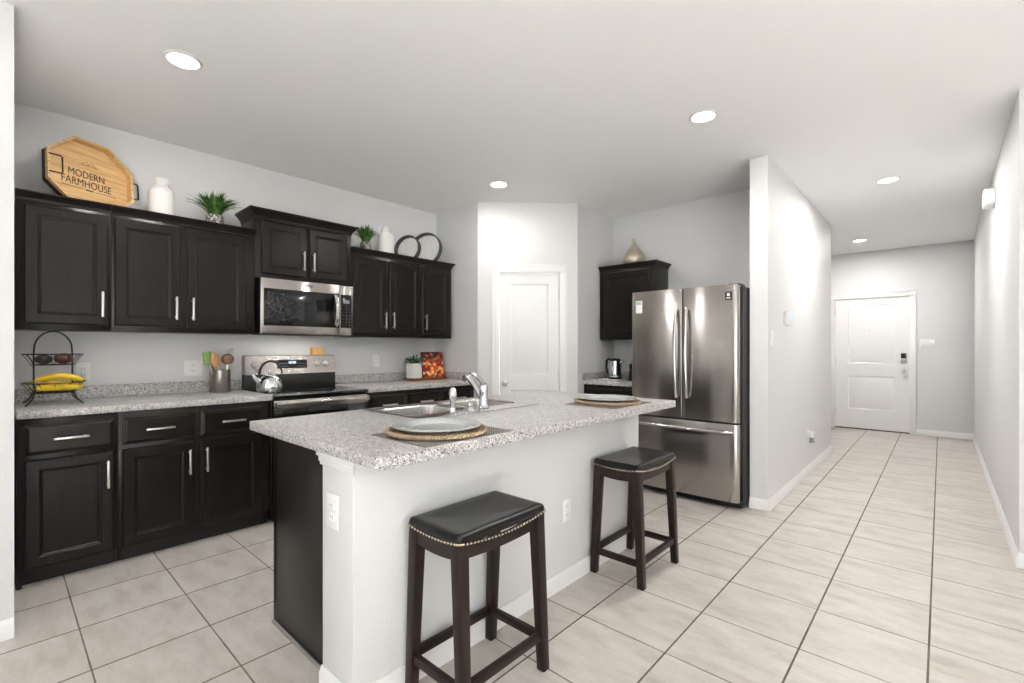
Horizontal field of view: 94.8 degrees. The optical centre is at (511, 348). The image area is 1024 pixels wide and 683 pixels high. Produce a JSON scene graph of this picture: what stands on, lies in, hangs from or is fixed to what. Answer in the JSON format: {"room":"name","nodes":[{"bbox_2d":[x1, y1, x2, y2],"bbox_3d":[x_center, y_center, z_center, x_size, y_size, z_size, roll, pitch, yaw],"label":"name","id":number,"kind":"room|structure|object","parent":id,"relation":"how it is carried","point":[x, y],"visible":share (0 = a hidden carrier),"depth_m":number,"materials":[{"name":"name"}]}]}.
{"room":"kitchen","nodes":[
{"label":"kitchen","id":0,"kind":"room"},
{"bbox_2d":[0,1,13,620],"bbox_3d":[-4.378,-0.121,0.645,1.300,2.780,5.054,0,0,42],"label":"wall","id":1,"kind":"structure","parent":0,"point":[6,10],"depth_m":2.06,"materials":[{"name":"white paint"}]},
{"bbox_2d":[0,617,13,641],"bbox_3d":[-3.893,1.226,0.203,0.014,0.085,5.054,0,0,42],"label":"baseboard","id":2,"kind":"structure","parent":1,"relation":"attached to","point":[6,626],"depth_m":2.05,"materials":[{"name":"white paint"}]},
{"bbox_2d":[14,102,435,389],"bbox_3d":[-1.802,-0.121,4.347,0.120,2.780,3.884,0,0,42],"label":"wall","id":3,"kind":"structure","parent":0,"point":[114,358],"depth_m":3.55,"materials":[{"name":"white paint"}]},
{"bbox_2d":[14,188,111,331],"bbox_3d":[-2.782,-0.510,2.919,0.354,0.798,0.421,0,0,42],"label":"upper cabinet","id":4,"kind":"object","parent":3,"relation":"attached to","point":[62,244],"visible":0.95,"depth_m":2.81,"materials":[{"name":"brown wood"}]},
{"bbox_2d":[41,135,138,206],"bbox_3d":[-2.680,-1.093,3.027,0.132,0.464,0.514,0,0,22],"label":"wooden tray","id":5,"kind":"object","parent":4,"relation":"on","point":[74,166],"visible":0.99,"depth_m":3.00,"materials":[{"name":"brown wood"}]},
{"bbox_2d":[75,363,89,379],"bbox_3d":[-2.838,0.152,3.113,0.008,0.118,0.074,0,0,42],"label":"wall outlet","id":6,"kind":"object","parent":3,"relation":"attached to","point":[82,370],"visible":0.86,"depth_m":3.11,"materials":[{"name":"white plastic"}]},
{"bbox_2d":[80,366,86,370],"bbox_3d":[-2.837,0.132,3.112,0.003,0.030,0.034,0,0,42],"label":"receptacle","id":7,"kind":"object","parent":6,"relation":"attached to","point":[82,368],"depth_m":3.11,"materials":[{"name":"white plastic"}]},
{"bbox_2d":[80,372,86,376],"bbox_3d":[-2.837,0.172,3.112,0.003,0.030,0.034,0,0,42],"label":"receptacle","id":8,"kind":"object","parent":6,"relation":"attached to","point":[82,374],"depth_m":3.11,"materials":[{"name":"white plastic"}]},
{"bbox_2d":[14,379,240,402],"bbox_3d":[-2.621,0.289,3.344,0.018,0.084,1.265,0,0,42],"label":"backsplash","id":9,"kind":"structure","parent":3,"relation":"attached to","point":[118,390],"depth_m":3.26,"materials":[{"name":"stone"}]},
{"bbox_2d":[108,205,256,334],"bbox_3d":[-2.354,-0.510,3.388,0.354,0.798,0.847,0,0,42],"label":"upper cabinet","id":10,"kind":"object","parent":3,"relation":"attached to","point":[171,274],"visible":0.95,"depth_m":3.24,"materials":[{"name":"brown wood"}]},
{"bbox_2d":[147,177,174,214],"bbox_3d":[-2.436,-1.018,3.265,0.152,0.317,0.152,0,0,42],"label":"milk can","id":11,"kind":"object","parent":10,"relation":"on","point":[160,199],"visible":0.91,"depth_m":3.21,"materials":[{"name":"white ceramic"}]},
{"bbox_2d":[183,190,239,223],"bbox_3d":[-2.219,-1.023,3.502,0.338,0.325,0.361,0,0,42],"label":"potted grass","id":12,"kind":"object","parent":10,"relation":"on","point":[214,206],"depth_m":3.46,"materials":[{"name":"plant"}]},
{"bbox_2d":[205,214,223,223],"bbox_3d":[-2.216,-0.924,3.506,0.124,0.128,0.124,0,0,42],"label":"pot","id":13,"kind":"object","parent":12,"relation":"on","point":[218,218],"depth_m":3.46,"materials":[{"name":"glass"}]},
{"bbox_2d":[184,360,201,375],"bbox_3d":[-2.421,0.147,3.571,0.008,0.118,0.118,0,0,42],"label":"wall outlet","id":14,"kind":"object","parent":3,"relation":"attached to","point":[191,367],"visible":1,"depth_m":3.57,"materials":[{"name":"white plastic"}]},
{"bbox_2d":[234,205,358,286],"bbox_3d":[-1.800,-0.818,3.996,0.354,0.530,0.896,0,0,42],"label":"upper cabinet","id":15,"kind":"object","parent":3,"relation":"attached to","point":[288,246],"visible":0.98,"depth_m":3.85,"materials":[{"name":"brown wood"}]},
{"bbox_2d":[251,277,352,336],"bbox_3d":[-1.774,-0.329,3.979,0.412,0.436,0.766,0,0,42],"label":"microwave","id":16,"kind":"object","parent":15,"relation":"attached to","point":[283,307],"visible":0.98,"depth_m":3.82,"materials":[{"name":"silver metal"}]},
{"bbox_2d":[373,355,379,366],"bbox_3d":[-1.364,0.125,4.730,0.008,0.118,0.074,0,0,42],"label":"wall outlet","id":17,"kind":"object","parent":3,"relation":"attached to","point":[376,358],"visible":1,"depth_m":4.73,"materials":[{"name":"white plastic"}]},
{"bbox_2d":[335,246,422,337],"bbox_3d":[-1.275,-0.508,4.571,0.354,0.802,0.759,0,0,42],"label":"upper cabinet","id":18,"kind":"object","parent":3,"relation":"attached to","point":[386,286],"visible":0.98,"depth_m":4.45,"materials":[{"name":"brown wood"}]},
{"bbox_2d":[354,223,378,249],"bbox_3d":[-1.381,-1.016,4.423,0.260,0.312,0.257,0,0,-6],"label":"potted grass","id":19,"kind":"object","parent":18,"relation":"on","point":[365,234],"depth_m":4.38,"materials":[{"name":"plant"}]},
{"bbox_2d":[360,241,371,249],"bbox_3d":[-1.376,-0.929,4.428,0.104,0.138,0.104,0,0,42],"label":"pot","id":20,"kind":"object","parent":19,"relation":"on","point":[364,244],"depth_m":4.39,"materials":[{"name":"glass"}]},
{"bbox_2d":[377,226,392,252],"bbox_3d":[-1.233,-1.025,4.585,0.152,0.330,0.152,0,0,42],"label":"ceramic jug","id":21,"kind":"object","parent":18,"relation":"on","point":[385,239],"visible":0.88,"depth_m":4.52,"materials":[{"name":"white ceramic"}]},
{"bbox_2d":[394,235,420,257],"bbox_3d":[-1.054,-1.006,4.758,0.280,0.282,0.093,0,0,19],"label":"round tray","id":22,"kind":"object","parent":18,"relation":"on","point":[408,245],"visible":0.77,"depth_m":4.78,"materials":[{"name":"metal"}]},
{"bbox_2d":[335,371,473,383],"bbox_3d":[-1.038,0.289,4.630,0.624,0.084,1.233,0,0,42],"label":"backsplash","id":23,"kind":"structure","parent":3,"relation":"attached to","point":[371,377],"depth_m":4.73,"materials":[{"name":"stone"}]},
{"bbox_2d":[405,259,455,338],"bbox_3d":[-0.871,-0.508,5.014,0.354,0.802,0.439,0,0,42],"label":"upper cabinet","id":24,"kind":"object","parent":3,"relation":"attached to","point":[435,276],"visible":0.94,"depth_m":4.90,"materials":[{"name":"brown wood"}]},
{"bbox_2d":[416,232,441,260],"bbox_3d":[-0.906,-1.044,4.954,0.356,0.358,0.104,0,0,18],"label":"round tray","id":25,"kind":"object","parent":24,"relation":"on","point":[431,245],"visible":0.52,"depth_m":4.96,"materials":[{"name":"metal"}]},
{"bbox_2d":[436,202,477,396],"bbox_3d":[-0.569,-0.121,5.106,0.678,2.780,0.100,0,0,42],"label":"wall","id":26,"kind":"structure","parent":0,"point":[456,229],"depth_m":5.00,"materials":[{"name":"white paint"}]},
{"bbox_2d":[323,415,637,682],"bbox_3d":[0.067,0.820,2.452,0.225,0.898,2.063,0,0,42],"label":"wall","id":27,"kind":"structure","parent":0,"point":[365,562],"depth_m":1.86,"materials":[{"name":"white paint"}]},
{"bbox_2d":[326,491,338,530],"bbox_3d":[-0.650,0.587,1.703,0.088,0.125,0.008,0,0,42],"label":"wall outlet","id":28,"kind":"object","parent":27,"relation":"attached to","point":[332,500],"visible":1,"depth_m":1.70,"materials":[{"name":"white plastic"}]},
{"bbox_2d":[329,501,333,509],"bbox_3d":[-0.652,0.567,1.701,0.034,0.030,0.003,0,0,42],"label":"receptacle","id":29,"kind":"object","parent":28,"relation":"attached to","point":[331,503],"depth_m":1.70,"materials":[{"name":"white plastic"}]},
{"bbox_2d":[329,512,333,521],"bbox_3d":[-0.652,0.607,1.701,0.034,0.030,0.003,0,0,42],"label":"receptacle","id":30,"kind":"object","parent":28,"relation":"attached to","point":[331,514],"depth_m":1.70,"materials":[{"name":"white plastic"}]},
{"bbox_2d":[316,451,357,475],"bbox_3d":[0.060,0.403,2.448,0.270,0.062,2.077,0,0,42],"label":"trim","id":31,"kind":"structure","parent":27,"relation":"attached to","point":[336,463],"depth_m":1.67,"materials":[{"name":"white wood"}]},
{"bbox_2d":[319,534,634,682],"bbox_3d":[0.072,1.226,2.447,0.239,0.085,2.091,0,0,42],"label":"baseboard","id":32,"kind":"structure","parent":27,"relation":"attached to","point":[441,654],"depth_m":2.17,"materials":[{"name":"white paint"}]},
{"bbox_2d":[562,498,570,522],"bbox_3d":[0.294,0.869,2.527,0.008,0.118,0.074,0,0,42],"label":"wall outlet","id":33,"kind":"object","parent":27,"relation":"attached to","point":[566,504],"visible":1,"depth_m":2.52,"materials":[{"name":"white plastic"}]},
{"bbox_2d":[0,0,1023,255],"bbox_3d":[1.375,-1.571,1.656,8.600,0.120,14.700,0,0,42],"label":"ceiling","id":34,"kind":"structure","parent":0,"point":[423,105],"depth_m":2.77,"materials":[{"name":"white paint"}]},
{"bbox_2d":[162,49,202,69],"bbox_3d":[-1.720,-1.506,2.462,0.176,0.009,0.176,0,0,42],"label":"recessed light","id":35,"kind":"object","parent":34,"relation":"in","point":[179,58],"visible":1,"depth_m":2.44,"materials":[{"name":"white plastic"}]},
{"bbox_2d":[489,181,507,187],"bbox_3d":[-0.119,-1.506,4.319,0.176,0.009,0.176,0,0,42],"label":"recessed light","id":36,"kind":"object","parent":34,"relation":"in","point":[498,184],"visible":1,"depth_m":4.31,"materials":[{"name":"white plastic"}]},
{"bbox_2d":[689,109,717,122],"bbox_3d":[1.242,-1.506,3.057,0.176,0.009,0.176,0,0,42],"label":"recessed light","id":37,"kind":"object","parent":34,"relation":"in","point":[705,115],"visible":1,"depth_m":3.04,"materials":[{"name":"white plastic"}]},
{"bbox_2d":[853,239,867,241],"bbox_3d":[4.842,-1.506,6.547,0.176,0.009,0.176,0,0,42],"label":"recessed light","id":38,"kind":"object","parent":34,"relation":"in","point":[856,240],"visible":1,"depth_m":6.54,"materials":[{"name":"white plastic"}]},
{"bbox_2d":[876,176,900,182],"bbox_3d":[3.360,-1.506,4.204,0.176,0.009,0.176,0,0,42],"label":"recessed light","id":39,"kind":"object","parent":34,"relation":"in","point":[890,178],"visible":1,"depth_m":4.18,"materials":[{"name":"white plastic"}]},
{"bbox_2d":[0,427,1023,682],"bbox_3d":[1.375,1.329,1.656,8.600,0.120,14.700,0,0,42],"label":"floor","id":40,"kind":"structure","parent":0,"point":[891,561],"depth_m":2.36,"materials":[{"name":"tile"}]},
{"bbox_2d":[14,412,117,589],"bbox_3d":[-2.667,0.820,2.808,0.670,0.896,0.411,0,0,42],"label":"base cabinet","id":41,"kind":"object","parent":40,"relation":"on","point":[66,467],"visible":0.92,"depth_m":2.60,"materials":[{"name":"brown wood"}]},
{"bbox_2d":[116,400,269,560],"bbox_3d":[-2.241,0.820,3.275,0.670,0.896,0.852,0,0,42],"label":"base cabinet","id":42,"kind":"object","parent":40,"relation":"on","point":[193,473],"visible":0.89,"depth_m":3.02,"materials":[{"name":"brown wood"}]},
{"bbox_2d":[14,379,271,419],"bbox_3d":[-2.386,0.309,3.129,0.654,0.124,1.267,0,0,42],"label":"countertop","id":43,"kind":"structure","parent":42,"relation":"on","point":[97,399],"depth_m":3.06,"materials":[{"name":"stone"}]},
{"bbox_2d":[20,331,84,406],"bbox_3d":[-2.748,0.111,2.819,0.277,0.437,0.277,0,0,42],"label":"fruit stand","id":44,"kind":"object","parent":43,"relation":"on","point":[33,364],"visible":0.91,"depth_m":2.78,"materials":[{"name":"black metal"}]},
{"bbox_2d":[34,355,52,363],"bbox_3d":[-2.767,0.064,2.780,0.056,0.056,0.078,0,0,42],"label":"avocado","id":45,"kind":"object","parent":44,"relation":"in","point":[46,359],"visible":0.88,"depth_m":2.77,"materials":[{"name":"black food"}]},
{"bbox_2d":[21,353,83,365],"bbox_3d":[-2.748,0.065,2.819,0.271,0.068,0.271,0,0,42],"label":"basket","id":46,"kind":"object","parent":44,"relation":"on","point":[33,362],"depth_m":2.76,"materials":[{"name":"black metal"}]},
{"bbox_2d":[20,380,84,393],"bbox_3d":[-2.748,0.232,2.819,0.277,0.064,0.277,0,0,42],"label":"basket","id":47,"kind":"object","parent":44,"relation":"on","point":[57,391],"depth_m":2.77,"materials":[{"name":"black metal"}]},
{"bbox_2d":[28,384,80,390],"bbox_3d":[-2.675,0.227,2.757,0.224,0.037,0.050,0,0,-44],"label":"banana","id":48,"kind":"object","parent":44,"relation":"in","point":[51,387],"visible":0.99,"depth_m":2.75,"materials":[{"name":"yellow food"}]},
{"bbox_2d":[26,373,85,383],"bbox_3d":[-2.713,0.178,2.807,0.260,0.062,0.039,0,0,-42],"label":"banana","id":49,"kind":"object","parent":44,"relation":"in","point":[48,377],"visible":1,"depth_m":2.80,"materials":[{"name":"yellow food"}]},
{"bbox_2d":[37,380,78,386],"bbox_3d":[-2.757,0.218,2.854,0.037,0.058,0.235,0,0,42],"label":"banana","id":50,"kind":"object","parent":44,"relation":"in","point":[52,381],"visible":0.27,"depth_m":2.85,"materials":[{"name":"yellow food"}]},
{"bbox_2d":[53,353,73,363],"bbox_3d":[-2.710,0.059,2.843,0.066,0.066,0.089,0,0,42],"label":"sweet potato","id":51,"kind":"object","parent":44,"relation":"in","point":[62,359],"visible":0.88,"depth_m":2.82,"materials":[{"name":"brown food"}]},
{"bbox_2d":[209,369,229,392],"bbox_3d":[-2.225,0.246,3.585,0.136,0.170,0.136,0,0,42],"label":"utensil crock","id":52,"kind":"object","parent":43,"relation":"on","point":[219,381],"visible":0.93,"depth_m":3.53,"materials":[{"name":"metal"}]},
{"bbox_2d":[202,351,211,374],"bbox_3d":[-2.256,0.171,3.514,0.011,0.304,0.099,0,0,42],"label":"spatula","id":53,"kind":"object","parent":52,"relation":"in","point":[206,355],"visible":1,"depth_m":3.50,"materials":[{"name":"green plastic"}]},
{"bbox_2d":[210,353,220,369],"bbox_3d":[-2.215,0.177,3.523,0.024,0.292,0.081,0,0,35],"label":"wooden spoon","id":54,"kind":"object","parent":52,"relation":"in","point":[215,360],"visible":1,"depth_m":3.51,"materials":[{"name":"brown wood"}]},
{"bbox_2d":[221,354,233,369],"bbox_3d":[-2.176,0.181,3.602,0.084,0.283,0.037,0,0,-29],"label":"ladle","id":55,"kind":"object","parent":52,"relation":"in","point":[227,359],"visible":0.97,"depth_m":3.59,"materials":[{"name":"brown wood"}]},
{"bbox_2d":[272,438,322,669],"bbox_3d":[-0.232,0.820,2.745,0.609,0.896,2.027,0,0,42],"label":"base cabinet","id":56,"kind":"object","parent":40,"relation":"on","point":[298,471],"visible":0.12,"depth_m":2.00,"materials":[{"name":"brown wood"}]},
{"bbox_2d":[250,390,675,469],"bbox_3d":[-0.075,0.351,2.577,1.087,0.040,2.152,0,0,42],"label":"countertop","id":57,"kind":"structure","parent":56,"relation":"on","point":[345,435],"depth_m":2.04,"materials":[{"name":"stone"}]},
{"bbox_2d":[371,426,512,447],"bbox_3d":[-0.269,0.329,1.845,0.340,0.002,0.435,0,0,42],"label":"placemat","id":58,"kind":"object","parent":57,"relation":"on","point":[491,430],"visible":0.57,"depth_m":1.70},
{"bbox_2d":[384,423,487,440],"bbox_3d":[-0.295,0.319,1.855,0.403,0.018,0.402,0,0,42],"label":"charger","id":59,"kind":"object","parent":58,"relation":"on","point":[390,431],"visible":0.45,"depth_m":1.74,"materials":[{"name":"wicker"}]},
{"bbox_2d":[392,417,480,432],"bbox_3d":[-0.295,0.305,1.855,0.348,0.020,0.348,0,0,42],"label":"plate","id":60,"kind":"object","parent":59,"relation":"on","point":[432,424],"visible":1,"depth_m":1.89,"materials":[{"name":"white ceramic"}]},
{"bbox_2d":[363,397,538,418],"bbox_3d":[-0.321,0.413,2.668,0.555,0.256,0.854,0,0,42],"label":"sink","id":61,"kind":"object","parent":57,"relation":"in","point":[436,408],"depth_m":2.69,"materials":[{"name":"metal"}]},
{"bbox_2d":[448,387,457,413],"bbox_3d":[-0.298,0.260,2.367,0.050,0.131,0.050,0,0,42],"label":"sprayer","id":62,"kind":"object","parent":61,"relation":"on","point":[452,391],"visible":1,"depth_m":2.35,"materials":[{"name":"silver metal"}]},
{"bbox_2d":[461,372,488,407],"bbox_3d":[-0.210,0.230,2.641,0.210,0.192,0.064,0,0,42],"label":"faucet","id":63,"kind":"object","parent":57,"relation":"on","point":[481,390],"visible":1,"depth_m":2.58,"materials":[{"name":"silver metal"}]},
{"bbox_2d":[566,401,650,408],"bbox_3d":[0.584,0.329,2.844,0.340,0.002,0.440,0,0,42],"label":"placemat","id":64,"kind":"object","parent":57,"relation":"on","point":[642,402],"visible":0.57,"depth_m":2.71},
{"bbox_2d":[574,398,640,405],"bbox_3d":[0.582,0.319,2.872,0.403,0.018,0.402,0,0,42],"label":"charger","id":65,"kind":"object","parent":64,"relation":"on","point":[578,400],"visible":0.68,"depth_m":2.76,"materials":[{"name":"wicker"}]},
{"bbox_2d":[579,394,636,401],"bbox_3d":[0.582,0.305,2.873,0.348,0.020,0.348,0,0,42],"label":"plate","id":66,"kind":"object","parent":65,"relation":"on","point":[594,397],"visible":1,"depth_m":2.92,"materials":[{"name":"white ceramic"}]},
{"bbox_2d":[242,355,369,520],"bbox_3d":[-1.682,0.662,3.863,0.697,1.214,0.759,0,0,42],"label":"range","id":67,"kind":"object","parent":40,"relation":"on","point":[309,388],"visible":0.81,"depth_m":3.82,"materials":[{"name":"silver metal"}]},
{"bbox_2d":[251,360,282,392],"bbox_3d":[-1.887,0.215,3.660,0.194,0.251,0.194,0,0,-3],"label":"tea kettle","id":68,"kind":"object","parent":67,"relation":"on","point":[269,382],"visible":0.99,"depth_m":3.60,"materials":[{"name":"silver metal"}]},
{"bbox_2d":[252,386,367,398],"bbox_3d":[-1.657,0.352,3.840,0.536,0.023,0.759,0,0,42],"label":"cooktop","id":69,"kind":"object","parent":67,"relation":"in","point":[330,391],"depth_m":3.74,"materials":[{"name":"black glass"}]},
{"bbox_2d":[310,348,322,354],"bbox_3d":[-1.762,0.022,4.242,0.062,0.064,0.096,0,0,42],"label":"wooden box","id":70,"kind":"object","parent":67,"relation":"on","point":[313,351],"visible":1,"depth_m":4.22,"materials":[{"name":"brown wood"}]},
{"bbox_2d":[365,387,440,407],"bbox_3d":[-1.165,0.820,4.455,0.670,0.896,0.797,0,0,42],"label":"base cabinet","id":71,"kind":"object","parent":40,"relation":"on","point":[400,397],"visible":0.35,"depth_m":4.23,"materials":[{"name":"brown wood"}]},
{"bbox_2d":[335,371,473,392],"bbox_3d":[-1.028,0.309,4.620,0.654,0.124,1.235,0,0,42],"label":"countertop","id":72,"kind":"structure","parent":71,"relation":"on","point":[374,382],"depth_m":4.57,"materials":[{"name":"stone"}]},
{"bbox_2d":[402,376,446,380],"bbox_3d":[-0.925,0.318,5.011,0.190,0.026,0.450,0,0,42],"label":"serving board","id":73,"kind":"object","parent":72,"relation":"on","point":[443,377],"visible":0.83,"depth_m":4.90,"materials":[{"name":"brown wood"}]},
{"bbox_2d":[403,354,423,377],"bbox_3d":[-1.022,0.182,4.870,0.207,0.246,0.207,0,0,-16],"label":"potted plant","id":74,"kind":"object","parent":73,"relation":"on","point":[413,368],"visible":1,"depth_m":4.83,"materials":[{"name":"green plant"}]},
{"bbox_2d":[420,352,444,377],"bbox_3d":[-0.851,0.170,5.049,0.056,0.270,0.286,0,0,42],"label":"picture","id":75,"kind":"object","parent":73,"relation":"on","point":[433,366],"visible":0.97,"depth_m":5.04},
{"bbox_2d":[441,385,473,400],"bbox_3d":[-0.751,0.820,4.910,0.670,0.896,0.432,0,0,42],"label":"base cabinet","id":76,"kind":"object","parent":40,"relation":"on","point":[465,391],"visible":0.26,"depth_m":4.72,"materials":[{"name":"brown wood"}]},
{"bbox_2d":[405,491,548,682],"bbox_3d":[-0.125,0.944,1.808,0.329,0.650,0.474,0,0,42],"label":"bar stool","id":77,"kind":"object","parent":40,"relation":"on","point":[457,532],"visible":1,"depth_m":1.73,"materials":[{"name":"black leather"}]},
{"bbox_2d":[584,384,631,395],"bbox_3d":[1.200,0.820,4.948,0.683,0.896,0.666,0,0,42],"label":"base cabinet","id":78,"kind":"object","parent":40,"relation":"on","point":[588,388],"visible":0.09,"depth_m":4.77,"materials":[{"name":"brown wood"}]},
{"bbox_2d":[582,371,631,386],"bbox_3d":[1.208,0.314,4.954,0.689,0.114,0.649,0,0,42],"label":"countertop","id":79,"kind":"structure","parent":78,"relation":"on","point":[593,378],"depth_m":4.92,"materials":[{"name":"stone"}]},
{"bbox_2d":[599,378,627,380],"bbox_3d":[1.081,0.324,4.962,0.240,0.014,0.230,0,0,42],"label":"serving tray","id":80,"kind":"object","parent":79,"relation":"on","point":[623,379],"visible":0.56,"depth_m":4.87,"materials":[{"name":"white plastic"}]},
{"bbox_2d":[605,358,622,378],"bbox_3d":[1.083,0.208,4.958,0.156,0.216,0.168,0,0,-7],"label":"electric kettle","id":81,"kind":"object","parent":80,"relation":"on","point":[615,364],"visible":0.99,"depth_m":4.89,"materials":[{"name":"silver metal"}]},
{"bbox_2d":[628,364,631,380],"bbox_3d":[1.245,0.243,4.846,0.094,0.176,0.093,0,0,42],"label":"coffee grinder","id":82,"kind":"object","parent":79,"relation":"on","point":[630,365],"visible":0.43,"depth_m":4.82,"materials":[{"name":"black plastic"}]},
{"bbox_2d":[590,446,678,590],"bbox_3d":[0.718,0.944,2.736,0.329,0.650,0.474,0,0,42],"label":"bar stool","id":83,"kind":"object","parent":40,"relation":"on","point":[636,462],"visible":1,"depth_m":2.66,"materials":[{"name":"black wood"}]},
{"bbox_2d":[632,283,749,507],"bbox_3d":[1.693,0.378,4.243,0.928,1.780,0.928,0,0,42],"label":"refrigerator","id":84,"kind":"object","parent":40,"relation":"on","point":[691,346],"visible":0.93,"depth_m":3.86,"materials":[{"name":"grey metal"}]},
{"bbox_2d":[478,202,577,395],"bbox_3d":[0.163,-0.121,4.915,1.115,2.780,0.100,0,0,-3],"label":"wall","id":85,"kind":"structure","parent":0,"point":[509,233],"depth_m":4.86,"materials":[{"name":"white paint"}]},
{"bbox_2d":[500,273,558,394],"bbox_3d":[0.186,0.241,4.861,0.627,2.040,0.101,0,0,-3],"label":"door","id":86,"kind":"structure","parent":85,"relation":"in","point":[529,302],"depth_m":4.88,"materials":[{"name":"white wood"}]},
{"bbox_2d":[492,264,566,395],"bbox_3d":[0.179,0.203,4.899,0.775,2.133,0.112,0,0,-3],"label":"trim","id":87,"kind":"structure","parent":85,"relation":"attached to","point":[497,269],"depth_m":4.85,"materials":[{"name":"white wood"}]},
{"bbox_2d":[578,204,613,392],"bbox_3d":[0.890,-0.121,5.191,0.100,2.780,0.728,0,0,42],"label":"wall","id":88,"kind":"structure","parent":0,"point":[595,228],"depth_m":5.07,"materials":[{"name":"white paint"}]},
{"bbox_2d":[614,189,749,370],"bbox_3d":[1.789,-0.121,4.946,1.759,2.780,0.120,0,0,42],"label":"wall","id":89,"kind":"structure","parent":0,"point":[706,241],"depth_m":4.80,"materials":[{"name":"white paint"}]},
{"bbox_2d":[582,371,628,379],"bbox_3d":[1.208,0.294,4.955,0.687,0.074,0.647,0,0,42],"label":"backsplash","id":90,"kind":"structure","parent":89,"relation":"attached to","point":[592,375],"depth_m":5.14,"materials":[{"name":"stone"}]},
{"bbox_2d":[598,259,671,339],"bbox_3d":[1.306,-0.493,5.048,0.673,0.795,0.378,0,0,42],"label":"upper cabinet","id":91,"kind":"object","parent":89,"relation":"attached to","point":[618,282],"visible":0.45,"depth_m":4.97,"materials":[{"name":"brown wood"}]},
{"bbox_2d":[623,238,644,263],"bbox_3d":[1.313,-1.014,5.062,0.236,0.339,0.236,0,0,42],"label":"bottle vase","id":92,"kind":"object","parent":91,"relation":"on","point":[634,253],"visible":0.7,"depth_m":4.98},
{"bbox_2d":[750,155,830,499],"bbox_3d":[2.335,-0.121,5.307,1.700,2.780,2.870,0,0,42],"label":"wall","id":93,"kind":"structure","parent":0,"point":[790,240],"depth_m":4.04,"materials":[{"name":"white paint"}]},
{"bbox_2d":[784,311,791,325],"bbox_3d":[2.394,-0.261,4.083,0.035,0.124,0.150,0,0,42],"label":"thermostat","id":94,"kind":"object","parent":93,"relation":"attached to","point":[787,314],"visible":1,"depth_m":4.03,"materials":[{"name":"white plastic"}]},
{"bbox_2d":[749,445,831,511],"bbox_3d":[2.916,1.226,4.768,0.144,0.085,2.884,0,0,42],"label":"baseboard","id":95,"kind":"structure","parent":93,"relation":"attached to","point":[755,503],"depth_m":4.09,"materials":[{"name":"white wood"}]},
{"bbox_3d":[3.001,0.879,4.768,0.008,0.118,0.074,0,0,42],"label":"wall outlet","id":96,"kind":"object","parent":93,"relation":"attached to","visible":0},
{"bbox_2d":[809,431,813,442],"bbox_3d":[3.031,0.896,4.761,0.044,0.110,0.052,0,0,42],"label":"air freshener","id":97,"kind":"object","parent":96,"relation":"attached to","point":[811,434],"visible":1,"depth_m":4.74,"materials":[{"name":"white plastic"}]},
{"bbox_2d":[831,240,974,434],"bbox_3d":[5.836,-0.121,7.143,4.400,2.780,0.120,0,0,42],"label":"wall","id":98,"kind":"structure","parent":0,"point":[942,276],"depth_m":6.79,"materials":[{"name":"white paint"}]},
{"bbox_2d":[835,296,908,432],"bbox_3d":[5.564,0.234,7.306,0.926,2.035,0.105,0,0,42],"label":"door","id":99,"kind":"structure","parent":98,"relation":"in","point":[872,334],"depth_m":7.31,"materials":[{"name":"white wood"}]},
{"bbox_2d":[835,426,908,433],"bbox_3d":[5.600,1.261,7.338,0.918,0.016,0.089,0,0,42],"label":"trim","id":100,"kind":"structure","parent":98,"relation":"attached to","point":[835,426],"depth_m":7.29,"materials":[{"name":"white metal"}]},
{"bbox_2d":[831,290,915,434],"bbox_3d":[5.592,0.203,7.329,1.073,2.133,0.112,0,0,42],"label":"trim","id":101,"kind":"structure","parent":98,"relation":"attached to","point":[911,293],"depth_m":6.98,"materials":[{"name":"white wood"}]},
{"bbox_2d":[920,339,934,346],"bbox_3d":[6.051,-0.076,6.859,0.165,0.118,0.008,0,0,42],"label":"light switch","id":102,"kind":"object","parent":98,"relation":"attached to","point":[923,342],"visible":1,"depth_m":6.85,"materials":[{"name":"white plastic"}]},
{"bbox_2d":[917,429,974,439],"bbox_3d":[5.754,1.226,7.127,4.300,0.085,0.014,0,0,42],"label":"baseboard","id":103,"kind":"structure","parent":98,"relation":"attached to","point":[968,436],"depth_m":6.72,"materials":[{"name":"white wood"}]},
{"bbox_2d":[974,87,1023,553],"bbox_3d":[6.076,-0.121,3.357,3.785,2.780,5.149,0,0,42],"label":"wall","id":104,"kind":"structure","parent":0,"point":[999,236],"depth_m":3.36,"materials":[{"name":"white paint"}]},
{"bbox_2d":[982,188,994,209],"bbox_3d":[4.048,-1.270,3.996,0.071,0.133,0.200,0,0,42],"label":"door chime","id":105,"kind":"object","parent":104,"relation":"attached to","point":[988,196],"visible":1,"depth_m":3.93,"materials":[{"name":"white plastic"}]},
{"bbox_2d":[973,437,1023,568],"bbox_3d":[5.931,1.226,3.298,3.679,0.085,4.894,0,0,42],"label":"baseboard","id":106,"kind":"structure","parent":104,"relation":"attached to","point":[1018,558],"depth_m":3.36,"materials":[{"name":"white paint"}]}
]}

